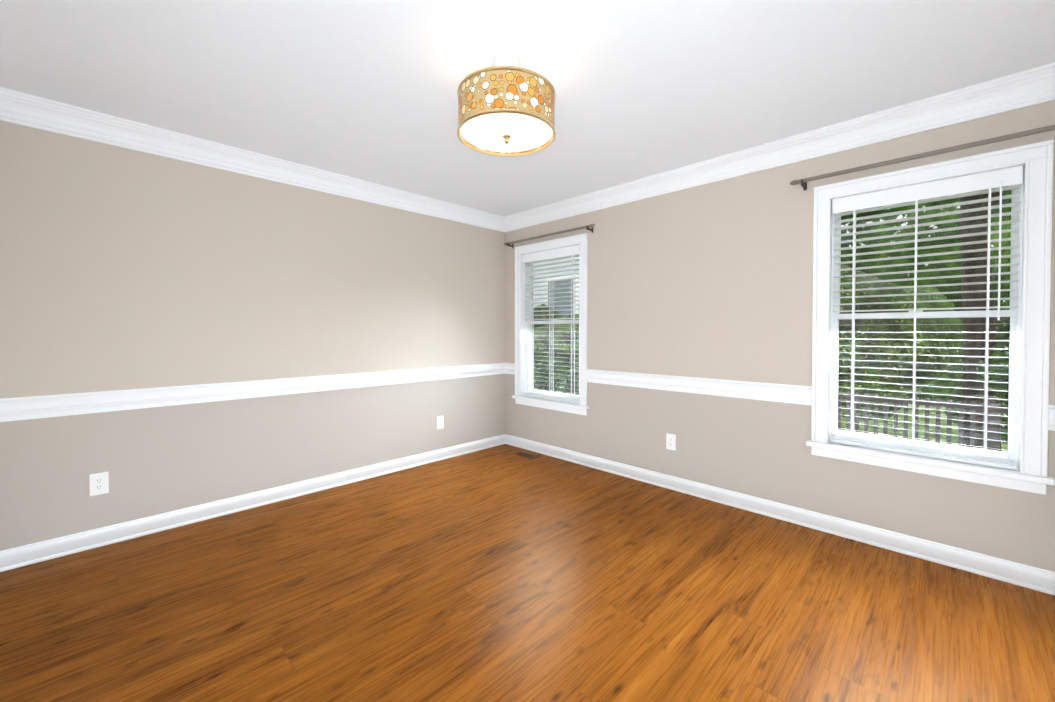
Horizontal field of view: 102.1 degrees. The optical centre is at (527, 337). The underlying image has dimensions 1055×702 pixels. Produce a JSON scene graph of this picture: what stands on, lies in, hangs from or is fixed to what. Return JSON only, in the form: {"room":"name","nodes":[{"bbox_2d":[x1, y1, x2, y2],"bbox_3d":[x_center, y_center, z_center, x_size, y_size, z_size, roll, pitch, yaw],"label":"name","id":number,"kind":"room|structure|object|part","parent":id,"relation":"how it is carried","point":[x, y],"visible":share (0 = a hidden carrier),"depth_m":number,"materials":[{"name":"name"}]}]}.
{"room":"empty room","nodes":[
{"label":"empty room","id":0,"kind":"room"},
{"bbox_2d":[0,120,504,550],"bbox_3d":[-1.555,-0.043,3.455,0.150,2.440,3.880,1,1,45],"label":"wall","id":1,"kind":"structure","parent":0,"point":[121,268],"depth_m":2.80,"materials":[{"name":"beige paint"}]},
{"bbox_2d":[0,86,7,121],"bbox_3d":[-1.312,-1.154,0.754,3.970,0.132,0.108,1,1,45],"label":"crown molding","id":2,"kind":"structure","parent":1,"relation":"attached to","point":[3,91],"depth_m":2.16,"materials":[{"name":"white paint"}]},
{"bbox_2d":[89,472,108,495],"bbox_3d":[-2.457,0.838,2.445,0.009,0.124,0.078,1,1,45],"label":"outlet","id":3,"kind":"object","parent":1,"relation":"attached to","point":[98,483],"visible":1,"depth_m":2.44,"materials":[{"name":"white plastic"}]},
{"bbox_2d":[0,434,503,571],"bbox_3d":[-1.496,1.128,3.408,0.027,0.100,3.510,1,1,45],"label":"baseboard","id":4,"kind":"structure","parent":1,"relation":"attached to","point":[20,556],"depth_m":2.80,"materials":[{"name":"white paint"}]},
{"bbox_2d":[0,363,511,421],"bbox_3d":[-1.467,0.352,3.416,0.040,0.120,3.520,1,1,45],"label":"trim","id":5,"kind":"structure","parent":1,"relation":"attached to","point":[26,408],"depth_m":2.80,"materials":[{"name":"white paint"}]},
{"bbox_2d":[8,89,503,230],"bbox_3d":[-1.467,-1.196,3.342,0.108,0.132,3.330,1,1,45],"label":"crown molding","id":6,"kind":"structure","parent":1,"relation":"attached to","point":[24,109],"depth_m":2.77,"materials":[{"name":"white paint"}]},
{"bbox_2d":[437,416,443,429],"bbox_3d":[-0.836,0.812,4.083,0.009,0.124,0.078,1,1,45],"label":"outlet","id":7,"kind":"object","parent":1,"relation":"attached to","point":[440,422],"visible":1,"depth_m":4.08,"materials":[{"name":"white plastic"}]},
{"bbox_2d":[0,444,1054,701],"bbox_3d":[-0.091,1.230,2.026,4.270,0.060,3.880,1,1,45],"label":"floor","id":8,"kind":"structure","parent":0,"point":[504,572],"depth_m":1.89,"materials":[{"name":"brown wood"}]},
{"bbox_2d":[513,451,539,458],"bbox_3d":[-0.007,1.161,4.222,0.270,0.006,0.110,1,1,45],"label":"floor vent","id":9,"kind":"object","parent":8,"relation":"in","point":[526,455],"visible":1,"depth_m":4.21,"materials":[{"name":"brown metal"}]},
{"bbox_2d":[0,0,1054,216],"bbox_3d":[-0.091,-1.290,1.986,4.270,0.100,3.880,1,1,45],"label":"ceiling","id":10,"kind":"structure","parent":0,"point":[365,90],"depth_m":1.97,"materials":[{"name":"white paint"}]},
{"bbox_2d":[457,54,555,156],"bbox_3d":[-0.094,-1.057,1.923,0.440,0.363,0.440,0,1,0],"label":"lamp","id":11,"kind":"object","parent":10,"relation":"attached to","point":[506,105],"visible":1,"depth_m":1.79,"materials":[{"name":"gold metal"}]},
{"bbox_2d":[460,113,552,151],"bbox_3d":[-0.094,-0.919,1.925,0.418,0.022,0.418,0,1,0],"label":"diffuser","id":12,"kind":"object","parent":11,"relation":"attached to","point":[480,132],"depth_m":1.89,"materials":[{"name":"white glass"}]},
{"bbox_2d":[505,100,1054,571],"bbox_3d":[1.221,-0.041,3.332,3.970,2.440,0.150,1,1,45],"label":"wall","id":13,"kind":"structure","parent":0,"point":[713,280],"depth_m":2.96,"materials":[{"name":"beige paint"}]},
{"bbox_2d":[504,224,594,248],"bbox_3d":[0.186,-0.983,4.177,1.178,0.062,0.083,1,1,45],"label":"curtain rod","id":14,"kind":"object","parent":13,"relation":"attached to","point":[587,227],"visible":1,"depth_m":4.08,"materials":[{"name":"brown metal"}]},
{"bbox_2d":[512,233,589,415],"bbox_3d":[0.261,-0.125,4.266,0.984,1.662,0.232,1,1,45],"label":"window","id":15,"kind":"structure","parent":13,"relation":"in","point":[581,407],"depth_m":4.28,"materials":[{"name":"white paint"}]},
{"bbox_2d":[533,263,533,394],"bbox_3d":[0.044,-0.116,4.435,0.008,1.425,0.052,1,1,45],"label":"blind cord","id":16,"kind":"object","parent":15,"relation":"hanging from","point":[533,263],"depth_m":4.45,"materials":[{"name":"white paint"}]},
{"bbox_3d":[0.237,-0.127,4.241,0.758,1.484,0.052,1,1,45],"label":"far window blind rails","id":17,"kind":"part","parent":15,"relation":"part of","materials":[{"name":"white plastic"}]},
{"bbox_2d":[549,258,553,397],"bbox_3d":[0.238,-0.113,4.243,0.008,1.425,0.052,1,1,45],"label":"blind cord","id":18,"kind":"object","parent":15,"relation":"hanging from","point":[551,325],"depth_m":4.24,"materials":[{"name":"white fabric"}]},
{"bbox_3d":[0.286,-0.130,4.291,0.770,1.484,0.072,1,1,45],"label":"far window sash","id":19,"kind":"part","parent":15,"relation":"part of","materials":[{"name":"white wood"}]},
{"bbox_3d":[0.286,-0.137,4.291,0.690,1.390,0.042,1,1,45],"label":"glass","id":20,"kind":"part","parent":15,"relation":"part of","materials":[{"name":"clear glass"}]},
{"bbox_2d":[571,252,574,400],"bbox_3d":[0.429,-0.110,4.038,0.033,1.425,0.078,0,1,15],"label":"blind cord","id":21,"kind":"object","parent":15,"relation":"hanging from","point":[573,252],"depth_m":4.03,"materials":[{"name":"white fabric"}]},
{"bbox_2d":[666,433,675,450],"bbox_3d":[1.121,0.814,3.333,0.078,0.124,0.009,1,1,45],"label":"outlet","id":22,"kind":"object","parent":13,"relation":"attached to","point":[670,441],"visible":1,"depth_m":3.33,"materials":[{"name":"white plastic"}]},
{"bbox_2d":[586,369,811,405],"bbox_3d":[1.157,0.355,3.274,1.740,0.120,0.032,1,1,45],"label":"trim","id":23,"kind":"structure","parent":13,"relation":"attached to","point":[784,393],"depth_m":3.10,"materials":[{"name":"white paint"}]},
{"bbox_2d":[500,62,1054,231],"bbox_3d":[1.130,-1.194,3.222,3.970,0.132,0.108,1,1,45],"label":"crown molding","id":24,"kind":"structure","parent":13,"relation":"attached to","point":[1029,87],"depth_m":2.54,"materials":[{"name":"white paint"}]},
{"bbox_2d":[504,434,1054,594],"bbox_3d":[1.159,1.130,3.288,3.970,0.100,0.027,1,1,45],"label":"baseboard","id":25,"kind":"structure","parent":13,"relation":"attached to","point":[1027,576],"depth_m":2.59,"materials":[{"name":"white paint"}]},
{"bbox_2d":[790,125,1054,190],"bbox_3d":[2.091,-0.953,2.292,1.178,0.062,0.083,1,1,45],"label":"curtain rod","id":26,"kind":"object","parent":13,"relation":"attached to","point":[804,181],"visible":1,"depth_m":2.23,"materials":[{"name":"brown metal"}]},
{"bbox_2d":[806,140,1054,494],"bbox_3d":[2.166,-0.095,2.381,0.984,1.662,0.232,1,1,45],"label":"window","id":27,"kind":"structure","parent":13,"relation":"in","point":[1037,160],"depth_m":2.25,"materials":[{"name":"white paint"}]},
{"bbox_2d":[850,210,855,442],"bbox_3d":[1.949,-0.086,2.550,0.008,1.425,0.052,1,1,45],"label":"blind cord","id":28,"kind":"object","parent":27,"relation":"hanging from","point":[854,215],"depth_m":2.54,"materials":[{"name":"white fabric"}]},
{"bbox_2d":[912,200,917,451],"bbox_3d":[2.143,-0.083,2.358,0.008,1.425,0.052,1,1,45],"label":"blind cord","id":29,"kind":"object","parent":27,"relation":"hanging from","point":[914,340],"depth_m":2.34,"materials":[{"name":"white fabric"}]},
{"bbox_3d":[2.191,-0.106,2.406,0.690,1.390,0.042,1,1,45],"label":"glass","id":30,"kind":"part","parent":27,"relation":"part of","materials":[{"name":"clear glass"}]},
{"bbox_3d":[2.191,-0.100,2.406,0.770,1.484,0.072,1,1,45],"label":"near window sash","id":31,"kind":"part","parent":27,"relation":"part of","materials":[{"name":"white wood"}]},
{"bbox_3d":[2.142,-0.097,2.357,0.758,1.484,0.052,1,1,45],"label":"near window blind rails","id":32,"kind":"part","parent":27,"relation":"part of","materials":[{"name":"white plastic"}]},
{"bbox_2d":[984,180,1001,462],"bbox_3d":[2.334,-0.080,2.153,0.033,1.425,0.078,0,1,15],"label":"blind cord","id":33,"kind":"object","parent":27,"relation":"hanging from","point":[989,194],"depth_m":2.15,"materials":[{"name":"white fabric"}]},
{"label":"outside","id":34,"kind":"structure","parent":0,"visible":0},
{"bbox_2d":[534,186,1011,452],"bbox_3d":[6.492,-3.926,12.105,36.000,12.071,21.395,1,1,45],"label":"garden","id":35,"kind":"object","parent":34,"point":[899,401],"depth_m":5.91,"materials":[{"name":"green plant"}]}
]}

